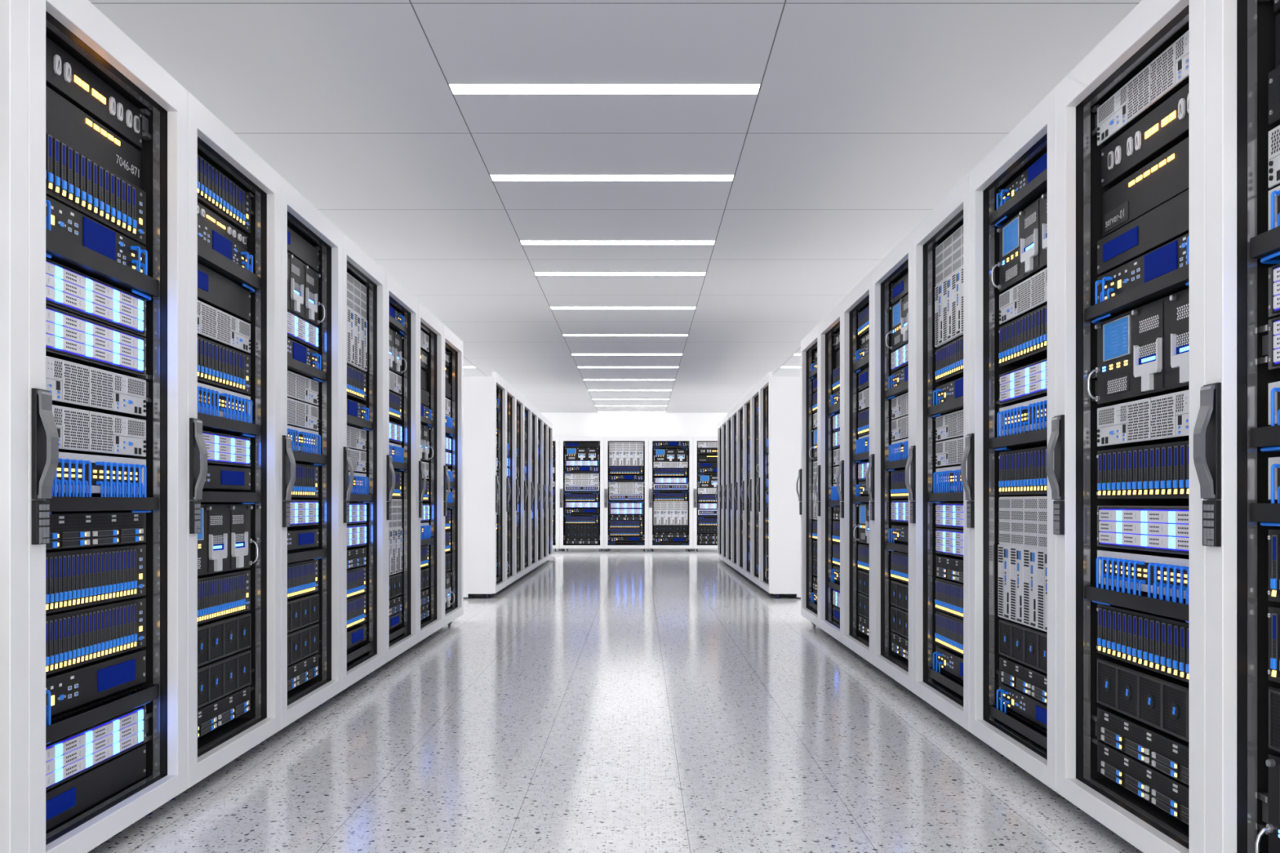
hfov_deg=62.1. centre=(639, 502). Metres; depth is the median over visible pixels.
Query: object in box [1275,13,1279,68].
unit
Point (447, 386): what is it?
display unit
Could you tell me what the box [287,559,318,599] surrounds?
chassis
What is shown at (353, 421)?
cable tray
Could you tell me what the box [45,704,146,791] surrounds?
array
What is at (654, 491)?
cable tray
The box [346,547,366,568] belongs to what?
server
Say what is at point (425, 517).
array
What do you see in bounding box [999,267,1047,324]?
server
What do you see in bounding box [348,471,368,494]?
bay
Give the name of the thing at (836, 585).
cable tray
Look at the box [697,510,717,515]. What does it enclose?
bay
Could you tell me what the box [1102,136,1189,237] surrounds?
unit
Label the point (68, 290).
server
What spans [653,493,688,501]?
chassis
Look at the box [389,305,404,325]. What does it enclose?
switch
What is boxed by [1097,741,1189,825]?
server
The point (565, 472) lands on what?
cable tray
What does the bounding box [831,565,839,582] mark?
switch
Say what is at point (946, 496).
cable tray
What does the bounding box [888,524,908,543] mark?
switch
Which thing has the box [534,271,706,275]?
recessed light
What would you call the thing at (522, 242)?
recessed light
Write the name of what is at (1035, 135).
rack
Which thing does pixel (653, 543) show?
cable tray
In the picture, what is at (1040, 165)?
switch
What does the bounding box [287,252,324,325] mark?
module
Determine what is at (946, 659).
switch
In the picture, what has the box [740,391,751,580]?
rack
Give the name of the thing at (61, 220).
server
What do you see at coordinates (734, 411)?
rack
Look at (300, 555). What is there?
cable tray
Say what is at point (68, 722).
cable tray
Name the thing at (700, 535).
server
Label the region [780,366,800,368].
recessed light
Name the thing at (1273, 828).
server
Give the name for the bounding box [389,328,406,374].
server
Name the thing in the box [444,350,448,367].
socket
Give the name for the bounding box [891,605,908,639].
server
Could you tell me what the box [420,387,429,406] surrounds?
display unit
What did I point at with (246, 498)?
cable tray
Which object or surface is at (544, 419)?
rack
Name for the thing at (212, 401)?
bay
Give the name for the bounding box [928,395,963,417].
cable tray
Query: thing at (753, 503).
rack
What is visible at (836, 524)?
chassis
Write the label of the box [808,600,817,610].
cable tray
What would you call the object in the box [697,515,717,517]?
cable tray
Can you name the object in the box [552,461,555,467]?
display unit
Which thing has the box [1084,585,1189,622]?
cable tray
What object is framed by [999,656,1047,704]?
server
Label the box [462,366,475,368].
recessed light
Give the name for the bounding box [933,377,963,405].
switch
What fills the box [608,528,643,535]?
chassis
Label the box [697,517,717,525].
chassis
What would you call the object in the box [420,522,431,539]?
bay
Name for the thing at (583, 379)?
recessed light
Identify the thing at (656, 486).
bay
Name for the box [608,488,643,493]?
server
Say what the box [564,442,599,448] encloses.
display unit
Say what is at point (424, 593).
server
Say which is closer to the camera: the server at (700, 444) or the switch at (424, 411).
the switch at (424, 411)
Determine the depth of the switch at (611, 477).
19.13 m
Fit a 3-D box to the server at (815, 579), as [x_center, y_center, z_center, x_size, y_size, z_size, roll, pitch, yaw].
[1.475,0.585,7.434,0.427,0.087,0.617,0,0,0]
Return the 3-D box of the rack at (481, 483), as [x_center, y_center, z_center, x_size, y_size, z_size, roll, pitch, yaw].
[-1.843,-0.156,10.060,1.134,2.069,0.797,0,0,0]
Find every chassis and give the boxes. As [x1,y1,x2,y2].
[45,129,146,244]
[45,544,146,613]
[45,597,146,675]
[197,154,250,233]
[197,335,250,395]
[197,569,250,624]
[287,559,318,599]
[289,462,318,497]
[346,272,367,372]
[346,364,366,401]
[346,566,366,599]
[346,594,366,629]
[389,391,401,420]
[389,498,402,575]
[391,471,401,497]
[420,545,428,568]
[422,480,428,501]
[444,510,450,530]
[444,531,450,552]
[552,441,555,450]
[552,473,555,481]
[552,515,555,524]
[564,493,599,501]
[564,515,599,524]
[608,441,643,466]
[608,466,643,474]
[608,520,643,528]
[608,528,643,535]
[653,468,688,476]
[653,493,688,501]
[653,501,688,524]
[697,494,716,502]
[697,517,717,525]
[812,391,817,412]
[812,520,817,539]
[813,461,817,519]
[832,365,839,391]
[832,520,839,543]
[832,543,839,566]
[857,304,869,337]
[857,408,869,435]
[857,543,869,571]
[890,469,908,498]
[890,551,908,583]
[934,224,963,347]
[934,336,963,382]
[934,577,963,618]
[934,610,963,655]
[998,304,1047,367]
[998,445,1047,495]
[998,496,1047,631]
[1096,440,1189,498]
[1096,603,1189,683]
[1267,528,1279,602]
[1267,606,1279,683]
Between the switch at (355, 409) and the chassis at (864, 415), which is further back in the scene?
the chassis at (864, 415)
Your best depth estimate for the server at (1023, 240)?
3.49 m
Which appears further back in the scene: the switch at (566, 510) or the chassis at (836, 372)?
the switch at (566, 510)
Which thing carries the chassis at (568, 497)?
in the rack at (562, 439)
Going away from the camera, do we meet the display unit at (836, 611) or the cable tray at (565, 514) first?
the display unit at (836, 611)
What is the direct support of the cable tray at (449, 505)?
in the rack at (453, 344)
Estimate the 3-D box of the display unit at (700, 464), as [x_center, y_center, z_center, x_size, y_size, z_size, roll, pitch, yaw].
[1.365,-0.677,19.337,0.617,0.094,0.423,0,0,0]
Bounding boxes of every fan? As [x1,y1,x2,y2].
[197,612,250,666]
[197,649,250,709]
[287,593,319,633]
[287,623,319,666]
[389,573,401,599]
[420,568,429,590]
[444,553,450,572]
[552,524,555,531]
[552,531,555,538]
[564,524,599,531]
[564,531,599,537]
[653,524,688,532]
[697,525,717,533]
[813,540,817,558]
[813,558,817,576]
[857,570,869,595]
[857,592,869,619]
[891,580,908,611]
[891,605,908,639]
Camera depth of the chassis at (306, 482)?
4.38 m
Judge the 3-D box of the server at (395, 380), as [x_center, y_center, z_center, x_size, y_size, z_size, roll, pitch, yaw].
[-1.590,-0.680,5.869,0.424,0.104,0.617,0,0,0]
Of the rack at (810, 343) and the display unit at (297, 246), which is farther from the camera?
the rack at (810, 343)
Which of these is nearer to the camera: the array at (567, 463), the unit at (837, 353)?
the unit at (837, 353)
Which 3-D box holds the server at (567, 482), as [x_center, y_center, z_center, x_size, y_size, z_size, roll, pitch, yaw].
[-1.035,-0.361,19.336,0.617,0.102,0.424,0,0,0]
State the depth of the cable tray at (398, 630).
6.01 m
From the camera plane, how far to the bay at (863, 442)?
5.95 m
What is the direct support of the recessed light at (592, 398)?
in the ceiling
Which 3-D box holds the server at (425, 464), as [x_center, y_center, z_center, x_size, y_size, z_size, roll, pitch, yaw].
[-1.590,-0.208,6.668,0.424,0.106,0.617,0,0,0]
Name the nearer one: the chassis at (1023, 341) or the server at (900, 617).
the chassis at (1023, 341)
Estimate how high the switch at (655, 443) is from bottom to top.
0.086 m
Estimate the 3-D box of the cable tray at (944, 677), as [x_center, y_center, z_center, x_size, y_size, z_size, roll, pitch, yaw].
[1.282,0.728,4.233,0.091,0.044,0.656,0,0,0]
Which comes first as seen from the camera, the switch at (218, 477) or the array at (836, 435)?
the switch at (218, 477)
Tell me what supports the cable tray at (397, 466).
in the rack at (397, 297)
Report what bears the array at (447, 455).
in the rack at (453, 344)
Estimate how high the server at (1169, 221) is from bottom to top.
0.094 m
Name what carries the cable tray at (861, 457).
in the rack at (860, 296)
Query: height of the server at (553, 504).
0.225 m
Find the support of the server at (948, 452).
in the rack at (952, 212)
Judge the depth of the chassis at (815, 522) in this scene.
7.62 m
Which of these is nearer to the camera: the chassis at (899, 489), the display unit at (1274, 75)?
the display unit at (1274, 75)
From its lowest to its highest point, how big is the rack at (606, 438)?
2.069 m
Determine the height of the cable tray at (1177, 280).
0.040 m
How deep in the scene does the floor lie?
3.70 m
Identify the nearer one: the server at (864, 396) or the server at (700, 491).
the server at (864, 396)
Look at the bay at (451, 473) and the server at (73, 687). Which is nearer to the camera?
the server at (73, 687)
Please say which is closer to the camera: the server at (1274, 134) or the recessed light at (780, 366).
the server at (1274, 134)
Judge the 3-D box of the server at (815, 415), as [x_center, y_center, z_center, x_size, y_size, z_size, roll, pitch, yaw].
[1.476,-0.593,7.434,0.424,0.102,0.617,0,0,0]
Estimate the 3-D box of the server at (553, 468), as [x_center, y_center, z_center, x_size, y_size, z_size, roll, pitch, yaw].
[-1.835,-0.583,19.336,0.617,0.103,0.424,0,0,0]
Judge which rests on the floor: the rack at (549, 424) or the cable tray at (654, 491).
the rack at (549, 424)
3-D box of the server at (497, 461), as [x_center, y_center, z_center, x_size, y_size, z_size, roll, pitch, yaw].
[-1.583,-0.419,10.060,0.451,0.227,0.617,0,0,0]
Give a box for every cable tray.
[45,228,159,301]
[45,496,159,514]
[45,684,159,744]
[197,240,260,292]
[197,412,260,437]
[197,491,260,504]
[287,356,326,382]
[287,548,326,563]
[292,450,326,466]
[346,414,373,431]
[346,641,373,662]
[348,493,373,502]
[389,315,407,335]
[389,625,407,640]
[391,461,407,471]
[420,415,434,426]
[420,537,434,546]
[444,426,455,436]
[446,481,455,488]
[446,502,455,508]
[496,403,500,410]
[496,575,500,581]
[563,471,599,473]
[563,491,599,493]
[564,513,599,515]
[608,480,644,482]
[608,500,644,502]
[608,541,644,544]
[652,446,688,448]
[652,489,688,492]
[652,542,688,544]
[697,472,717,475]
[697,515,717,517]
[808,367,817,379]
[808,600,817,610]
[828,401,839,415]
[828,500,839,506]
[828,580,839,591]
[853,353,869,373]
[853,451,869,462]
[853,496,869,503]
[884,380,908,399]
[884,458,907,471]
[884,542,908,553]
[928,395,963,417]
[928,492,963,502]
[928,666,963,696]
[989,168,1047,226]
[989,428,1047,450]
[989,705,1047,749]
[1084,263,1189,324]
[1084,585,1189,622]
[1249,225,1279,263]
[1249,425,1279,451]
[1249,503,1279,526]
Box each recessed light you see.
[448,83,760,93]
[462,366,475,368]
[489,173,733,181]
[520,240,715,244]
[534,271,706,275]
[550,306,696,309]
[562,333,688,336]
[571,353,682,355]
[577,366,678,368]
[582,378,675,380]
[588,390,671,391]
[591,398,669,399]
[595,405,666,406]
[598,411,665,412]
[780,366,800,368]
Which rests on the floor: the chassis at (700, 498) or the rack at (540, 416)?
the rack at (540, 416)
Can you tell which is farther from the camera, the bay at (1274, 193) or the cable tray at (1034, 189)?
the cable tray at (1034, 189)
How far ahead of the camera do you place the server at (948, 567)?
4.35 m
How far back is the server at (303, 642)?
4.36 m
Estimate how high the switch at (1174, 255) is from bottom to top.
0.095 m
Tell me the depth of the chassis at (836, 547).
6.80 m
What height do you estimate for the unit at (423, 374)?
0.120 m
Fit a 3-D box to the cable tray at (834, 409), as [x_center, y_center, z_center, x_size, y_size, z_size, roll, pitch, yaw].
[1.281,-0.595,6.633,0.090,0.056,0.655,0,0,0]
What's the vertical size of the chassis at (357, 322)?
0.429 m
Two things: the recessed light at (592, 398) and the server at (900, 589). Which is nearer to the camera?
the server at (900, 589)
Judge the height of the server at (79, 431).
0.102 m
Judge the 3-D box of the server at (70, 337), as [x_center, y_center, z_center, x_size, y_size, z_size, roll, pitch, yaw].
[-1.588,-0.407,2.668,0.429,0.107,0.617,0,0,0]
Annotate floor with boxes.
[87,548,1142,852]
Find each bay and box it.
[197,382,252,423]
[287,425,320,454]
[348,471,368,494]
[389,442,404,462]
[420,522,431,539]
[444,414,453,428]
[444,489,453,502]
[446,469,453,481]
[564,485,599,491]
[608,494,643,500]
[653,484,688,489]
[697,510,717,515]
[831,483,839,500]
[856,434,869,453]
[888,438,908,461]
[933,466,963,493]
[996,395,1047,437]
[1268,185,1279,230]
[1268,381,1279,426]
[1268,457,1279,503]
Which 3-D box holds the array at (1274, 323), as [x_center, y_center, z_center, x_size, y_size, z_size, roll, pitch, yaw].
[1.474,-0.318,1.834,0.429,0.101,0.617,0,0,0]
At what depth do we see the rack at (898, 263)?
5.37 m
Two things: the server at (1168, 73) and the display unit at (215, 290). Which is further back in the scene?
the display unit at (215, 290)
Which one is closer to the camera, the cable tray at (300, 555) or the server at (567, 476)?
the cable tray at (300, 555)
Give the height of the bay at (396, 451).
0.117 m
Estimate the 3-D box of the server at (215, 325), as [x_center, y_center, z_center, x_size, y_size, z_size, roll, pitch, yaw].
[-1.590,-0.583,3.469,0.424,0.103,0.617,0,0,0]
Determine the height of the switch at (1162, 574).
0.110 m
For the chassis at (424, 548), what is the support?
in the rack at (428, 322)
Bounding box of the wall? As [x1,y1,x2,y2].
[541,413,728,439]
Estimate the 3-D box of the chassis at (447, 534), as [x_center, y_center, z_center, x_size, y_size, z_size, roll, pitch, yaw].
[-1.588,0.284,7.468,0.429,0.149,0.617,0,0,0]
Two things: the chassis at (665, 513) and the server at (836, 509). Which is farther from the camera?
the chassis at (665, 513)
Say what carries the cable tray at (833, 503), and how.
in the rack at (832, 323)
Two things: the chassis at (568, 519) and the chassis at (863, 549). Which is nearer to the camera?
the chassis at (863, 549)
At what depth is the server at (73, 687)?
2.69 m
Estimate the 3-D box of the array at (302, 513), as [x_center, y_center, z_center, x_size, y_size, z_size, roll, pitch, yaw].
[-1.588,0.043,4.269,0.429,0.106,0.617,0,0,0]
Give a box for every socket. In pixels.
[420,349,427,369]
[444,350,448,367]
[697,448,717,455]
[814,351,817,361]
[835,331,839,351]
[860,332,869,347]
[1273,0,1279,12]
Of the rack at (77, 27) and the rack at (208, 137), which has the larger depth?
the rack at (208, 137)
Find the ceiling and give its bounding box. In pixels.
[88,0,1142,413]
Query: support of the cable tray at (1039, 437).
in the rack at (1035, 135)
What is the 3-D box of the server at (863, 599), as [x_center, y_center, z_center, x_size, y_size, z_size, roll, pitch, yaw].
[1.476,0.585,5.834,0.424,0.125,0.617,0,0,0]
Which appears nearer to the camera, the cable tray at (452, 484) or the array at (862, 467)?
the array at (862, 467)
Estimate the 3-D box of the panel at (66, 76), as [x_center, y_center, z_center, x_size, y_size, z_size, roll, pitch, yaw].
[-1.595,-1.044,2.668,0.415,0.104,0.617,0,0,0]
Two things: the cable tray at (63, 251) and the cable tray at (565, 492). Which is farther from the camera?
the cable tray at (565, 492)
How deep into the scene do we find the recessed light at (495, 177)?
5.70 m
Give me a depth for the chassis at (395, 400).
6.00 m
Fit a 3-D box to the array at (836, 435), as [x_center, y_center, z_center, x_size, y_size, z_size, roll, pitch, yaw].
[1.474,-0.407,6.634,0.429,0.107,0.617,0,0,0]
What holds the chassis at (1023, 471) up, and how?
in the rack at (1035, 135)
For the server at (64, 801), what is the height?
0.089 m
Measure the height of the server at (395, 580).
0.124 m
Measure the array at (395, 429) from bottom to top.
0.106 m
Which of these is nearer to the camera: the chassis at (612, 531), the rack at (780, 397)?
the rack at (780, 397)
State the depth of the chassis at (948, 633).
4.32 m
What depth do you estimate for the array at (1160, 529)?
2.64 m
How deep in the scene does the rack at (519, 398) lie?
11.99 m
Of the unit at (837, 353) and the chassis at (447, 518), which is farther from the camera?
the chassis at (447, 518)
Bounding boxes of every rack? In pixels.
[0,0,27,852]
[27,0,187,852]
[169,91,280,800]
[265,176,342,740]
[329,231,386,699]
[374,271,417,671]
[408,301,443,649]
[433,324,462,633]
[462,371,506,598]
[499,382,515,591]
[508,391,524,585]
[524,398,531,575]
[530,404,537,571]
[537,409,542,566]
[542,415,547,563]
[547,419,552,559]
[552,435,560,551]
[559,435,604,551]
[604,435,648,551]
[648,435,693,551]
[692,435,717,551]
[715,420,721,559]
[719,415,726,563]
[724,410,731,566]
[728,404,737,570]
[733,398,743,575]
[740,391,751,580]
[747,382,759,586]
[755,371,800,598]
[795,324,828,634]
[813,300,842,643]
[836,271,871,663]
[866,230,924,701]
[905,173,982,741]
[960,86,1072,804]
[1046,0,1205,852]
[1193,0,1279,852]
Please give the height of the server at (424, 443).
0.225 m
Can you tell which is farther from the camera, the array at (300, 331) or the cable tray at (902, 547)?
the cable tray at (902, 547)
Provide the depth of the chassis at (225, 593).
3.52 m
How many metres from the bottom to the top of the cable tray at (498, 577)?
0.043 m
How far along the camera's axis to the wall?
20.68 m
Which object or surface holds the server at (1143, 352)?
in the rack at (1152, 26)
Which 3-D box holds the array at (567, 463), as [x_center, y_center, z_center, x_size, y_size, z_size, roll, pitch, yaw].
[-1.035,-0.706,19.333,0.617,0.100,0.429,0,0,0]
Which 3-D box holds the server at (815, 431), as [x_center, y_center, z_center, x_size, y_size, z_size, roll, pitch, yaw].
[1.463,-0.419,7.434,0.451,0.227,0.617,0,0,0]
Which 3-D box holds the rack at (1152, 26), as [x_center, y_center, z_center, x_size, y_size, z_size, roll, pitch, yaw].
[1.723,-0.156,2.634,1.134,2.069,0.797,0,0,0]
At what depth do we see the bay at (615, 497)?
19.13 m
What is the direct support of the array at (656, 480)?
in the rack at (651, 438)
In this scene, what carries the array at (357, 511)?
in the rack at (355, 262)
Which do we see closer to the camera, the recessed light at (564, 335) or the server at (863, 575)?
the server at (863, 575)
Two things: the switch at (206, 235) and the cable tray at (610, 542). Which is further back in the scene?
the cable tray at (610, 542)
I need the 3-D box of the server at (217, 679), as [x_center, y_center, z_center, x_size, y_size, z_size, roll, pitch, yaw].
[-1.590,0.585,3.469,0.424,0.125,0.617,0,0,0]
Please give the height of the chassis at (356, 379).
0.141 m
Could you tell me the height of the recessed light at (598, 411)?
0.006 m
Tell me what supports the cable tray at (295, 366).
in the rack at (300, 215)
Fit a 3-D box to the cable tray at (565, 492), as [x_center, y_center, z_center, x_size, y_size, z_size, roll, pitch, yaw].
[-1.034,-0.180,19.141,0.656,0.044,0.091,0,0,0]
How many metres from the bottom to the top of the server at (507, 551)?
0.253 m
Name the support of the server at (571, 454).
in the rack at (562, 439)
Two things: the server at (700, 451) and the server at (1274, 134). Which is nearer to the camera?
the server at (1274, 134)
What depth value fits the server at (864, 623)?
5.98 m
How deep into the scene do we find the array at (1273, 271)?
2.11 m
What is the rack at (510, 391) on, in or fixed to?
on the floor
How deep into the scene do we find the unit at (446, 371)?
7.71 m
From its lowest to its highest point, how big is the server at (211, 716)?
0.086 m
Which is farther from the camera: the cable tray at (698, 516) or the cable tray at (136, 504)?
the cable tray at (698, 516)
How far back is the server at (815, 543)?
7.66 m
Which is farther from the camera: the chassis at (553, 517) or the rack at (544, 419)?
the chassis at (553, 517)
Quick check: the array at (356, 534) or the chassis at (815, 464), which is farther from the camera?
the chassis at (815, 464)
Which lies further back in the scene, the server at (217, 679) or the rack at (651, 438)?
the rack at (651, 438)
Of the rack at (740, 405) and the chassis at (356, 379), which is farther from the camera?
the rack at (740, 405)
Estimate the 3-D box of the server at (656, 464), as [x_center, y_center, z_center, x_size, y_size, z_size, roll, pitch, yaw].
[0.565,-0.680,19.336,0.617,0.104,0.424,0,0,0]
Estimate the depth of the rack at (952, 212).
4.57 m
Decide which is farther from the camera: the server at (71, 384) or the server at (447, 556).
the server at (447, 556)
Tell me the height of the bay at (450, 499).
0.101 m
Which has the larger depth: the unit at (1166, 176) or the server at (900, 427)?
the server at (900, 427)
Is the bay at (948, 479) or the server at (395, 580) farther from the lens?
the server at (395, 580)
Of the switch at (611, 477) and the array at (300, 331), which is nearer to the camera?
the array at (300, 331)
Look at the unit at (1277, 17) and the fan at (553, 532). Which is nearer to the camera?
the unit at (1277, 17)
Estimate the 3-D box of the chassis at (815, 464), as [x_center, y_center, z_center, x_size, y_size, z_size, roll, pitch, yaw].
[1.474,-0.087,7.434,0.428,0.419,0.617,0,0,0]
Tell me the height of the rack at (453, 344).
2.069 m
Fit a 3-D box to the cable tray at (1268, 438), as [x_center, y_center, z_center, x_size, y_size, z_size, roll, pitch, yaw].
[1.282,-0.126,1.833,0.091,0.046,0.656,0,0,0]
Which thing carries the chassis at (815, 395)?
in the rack at (810, 343)
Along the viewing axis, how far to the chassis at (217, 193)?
3.51 m
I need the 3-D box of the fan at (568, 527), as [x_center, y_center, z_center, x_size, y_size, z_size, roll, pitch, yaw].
[-1.035,0.453,19.336,0.617,0.122,0.424,0,0,0]
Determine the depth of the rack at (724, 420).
15.19 m
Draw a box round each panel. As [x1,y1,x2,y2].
[45,35,142,148]
[197,201,247,250]
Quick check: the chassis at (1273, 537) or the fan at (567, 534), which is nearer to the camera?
the chassis at (1273, 537)
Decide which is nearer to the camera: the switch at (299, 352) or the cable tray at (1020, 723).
the cable tray at (1020, 723)
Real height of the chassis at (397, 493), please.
0.150 m
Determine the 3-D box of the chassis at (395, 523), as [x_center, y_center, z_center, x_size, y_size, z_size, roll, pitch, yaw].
[-1.589,0.192,5.869,0.428,0.423,0.617,0,0,0]
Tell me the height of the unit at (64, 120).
0.109 m
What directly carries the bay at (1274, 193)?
in the rack at (1233, 475)
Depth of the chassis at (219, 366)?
3.51 m
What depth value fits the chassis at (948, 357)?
4.33 m
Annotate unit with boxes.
[45,85,141,189]
[197,262,250,321]
[287,226,318,271]
[420,368,426,391]
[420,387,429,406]
[444,366,448,382]
[444,381,450,398]
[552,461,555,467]
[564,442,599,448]
[697,454,717,462]
[697,462,717,468]
[813,377,817,392]
[833,606,839,623]
[835,349,839,368]
[858,366,869,391]
[891,272,908,304]
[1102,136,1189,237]
[1268,65,1279,124]
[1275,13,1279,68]
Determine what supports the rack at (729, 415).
on the floor
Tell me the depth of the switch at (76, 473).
2.71 m
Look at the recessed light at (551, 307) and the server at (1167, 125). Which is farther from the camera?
the recessed light at (551, 307)
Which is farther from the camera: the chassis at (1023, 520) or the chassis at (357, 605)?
the chassis at (357, 605)
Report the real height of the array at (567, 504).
0.106 m
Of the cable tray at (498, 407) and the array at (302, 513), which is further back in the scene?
the cable tray at (498, 407)
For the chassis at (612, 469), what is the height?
0.141 m
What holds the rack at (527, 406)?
on the floor
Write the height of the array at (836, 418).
0.105 m
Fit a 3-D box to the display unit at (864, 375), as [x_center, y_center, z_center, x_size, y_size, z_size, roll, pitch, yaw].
[1.477,-0.699,5.834,0.423,0.108,0.617,0,0,0]
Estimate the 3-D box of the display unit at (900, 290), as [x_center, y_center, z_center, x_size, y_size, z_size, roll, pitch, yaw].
[1.477,-1.040,5.034,0.423,0.092,0.617,0,0,0]
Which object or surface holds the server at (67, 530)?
in the rack at (77, 27)
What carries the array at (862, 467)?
in the rack at (860, 296)
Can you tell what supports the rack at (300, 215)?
on the floor
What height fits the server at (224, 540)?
0.225 m
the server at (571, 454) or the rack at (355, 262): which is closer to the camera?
the rack at (355, 262)
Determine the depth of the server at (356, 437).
5.19 m
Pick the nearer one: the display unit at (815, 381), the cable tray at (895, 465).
the cable tray at (895, 465)
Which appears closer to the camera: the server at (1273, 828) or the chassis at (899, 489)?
the server at (1273, 828)
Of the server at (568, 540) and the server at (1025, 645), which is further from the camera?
the server at (568, 540)
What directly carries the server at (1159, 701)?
in the rack at (1152, 26)
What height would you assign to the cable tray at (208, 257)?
0.054 m
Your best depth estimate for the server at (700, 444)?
19.13 m
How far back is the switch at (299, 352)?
4.36 m
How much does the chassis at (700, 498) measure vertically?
0.134 m
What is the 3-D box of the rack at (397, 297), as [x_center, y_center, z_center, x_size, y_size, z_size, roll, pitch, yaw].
[-1.837,-0.156,5.869,1.134,2.069,0.797,0,0,0]
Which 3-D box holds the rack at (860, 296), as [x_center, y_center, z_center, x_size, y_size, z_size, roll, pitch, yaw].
[1.723,-0.156,5.834,1.134,2.069,0.797,0,0,0]
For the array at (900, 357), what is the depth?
5.13 m
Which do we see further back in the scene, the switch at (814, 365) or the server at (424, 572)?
the switch at (814, 365)
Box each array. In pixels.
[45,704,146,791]
[202,430,250,466]
[287,310,319,350]
[287,499,319,526]
[346,502,366,524]
[346,524,366,547]
[389,421,401,443]
[420,503,429,521]
[444,435,450,451]
[444,450,450,466]
[564,460,599,466]
[564,502,599,507]
[608,502,643,508]
[608,508,643,514]
[653,477,688,484]
[697,502,717,509]
[832,413,839,431]
[832,430,839,448]
[832,589,839,608]
[857,461,869,480]
[891,342,908,372]
[891,500,908,522]
[935,502,963,528]
[935,528,963,557]
[999,358,1047,404]
[1097,505,1189,555]
[1268,263,1279,317]
[1268,316,1279,369]
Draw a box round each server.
[45,195,147,275]
[45,257,146,337]
[45,305,146,376]
[45,355,146,416]
[45,511,146,550]
[45,649,146,726]
[45,744,146,831]
[52,404,146,456]
[197,300,250,353]
[197,504,258,576]
[197,685,250,737]
[287,370,319,405]
[287,397,319,430]
[287,653,318,691]
[346,425,366,450]
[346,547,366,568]
[348,448,366,472]
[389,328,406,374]
[389,370,401,394]
[389,595,401,615]
[420,329,429,351]
[420,424,433,461]
[420,588,428,605]
[420,603,428,620]
[422,462,429,479]
[444,397,450,415]
[444,571,454,608]
[496,448,500,471]
[506,551,510,574]
[552,466,555,473]
[552,502,555,515]
[564,448,599,460]
[564,473,599,479]
[564,480,599,485]
[564,537,599,543]
[608,482,643,488]
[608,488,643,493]
[608,515,643,519]
[653,448,688,462]
[653,462,688,468]
[653,532,688,537]
[697,441,717,448]
[697,475,717,487]
[697,488,716,493]
[697,533,717,538]
[697,538,717,543]
[808,427,817,460]
[813,412,817,428]
[813,577,817,590]
[832,448,839,465]
[832,466,839,483]
[833,506,839,519]
[853,503,869,544]
[857,387,869,410]
[858,615,869,635]
[885,293,908,351]
[891,392,908,419]
[891,415,908,440]
[891,631,908,660]
[935,409,963,440]
[935,436,963,466]
[935,555,963,582]
[991,191,1047,292]
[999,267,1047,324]
[999,618,1047,674]
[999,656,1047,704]
[1087,287,1189,404]
[1097,29,1189,145]
[1097,189,1189,275]
[1097,389,1189,446]
[1097,657,1189,742]
[1097,706,1189,786]
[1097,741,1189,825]
[1101,82,1189,188]
[1255,754,1279,852]
[1268,124,1279,187]
[1268,686,1279,752]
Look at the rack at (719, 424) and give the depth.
15.99 m
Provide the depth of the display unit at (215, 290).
3.53 m
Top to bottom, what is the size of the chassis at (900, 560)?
0.137 m
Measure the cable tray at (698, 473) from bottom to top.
0.040 m
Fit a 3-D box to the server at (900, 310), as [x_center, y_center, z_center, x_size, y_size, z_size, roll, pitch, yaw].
[1.463,-0.873,5.034,0.451,0.225,0.617,0,0,0]
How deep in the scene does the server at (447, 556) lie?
7.65 m
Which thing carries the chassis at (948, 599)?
in the rack at (952, 212)
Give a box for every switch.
[51,452,146,497]
[197,219,253,272]
[202,465,250,489]
[287,337,321,369]
[287,528,318,550]
[346,398,368,421]
[346,624,366,649]
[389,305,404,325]
[389,611,401,630]
[420,404,431,419]
[564,466,599,471]
[564,508,599,513]
[608,475,643,479]
[608,536,643,542]
[653,441,688,446]
[653,537,688,542]
[697,467,717,472]
[810,360,817,372]
[810,590,817,603]
[831,389,839,405]
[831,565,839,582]
[855,342,869,361]
[855,480,869,496]
[888,365,908,388]
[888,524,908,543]
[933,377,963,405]
[933,646,963,679]
[996,151,1047,208]
[996,682,1047,729]
[1095,232,1189,304]
[1096,550,1189,604]
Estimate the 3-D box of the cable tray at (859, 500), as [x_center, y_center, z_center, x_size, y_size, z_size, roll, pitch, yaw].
[1.282,-0.014,5.833,0.091,0.040,0.656,0,0,0]
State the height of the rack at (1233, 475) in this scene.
2.069 m
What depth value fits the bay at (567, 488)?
19.13 m
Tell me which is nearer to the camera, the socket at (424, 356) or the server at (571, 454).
the socket at (424, 356)
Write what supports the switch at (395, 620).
in the rack at (397, 297)
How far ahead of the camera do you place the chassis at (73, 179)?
2.68 m
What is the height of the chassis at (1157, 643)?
0.137 m
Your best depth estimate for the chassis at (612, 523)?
19.13 m
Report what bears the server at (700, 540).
in the rack at (695, 438)
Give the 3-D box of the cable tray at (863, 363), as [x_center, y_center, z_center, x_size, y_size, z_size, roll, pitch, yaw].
[1.281,-0.776,5.833,0.090,0.054,0.656,0,0,0]
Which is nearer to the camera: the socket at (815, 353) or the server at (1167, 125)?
the server at (1167, 125)
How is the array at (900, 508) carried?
in the rack at (898, 263)
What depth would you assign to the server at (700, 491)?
19.13 m

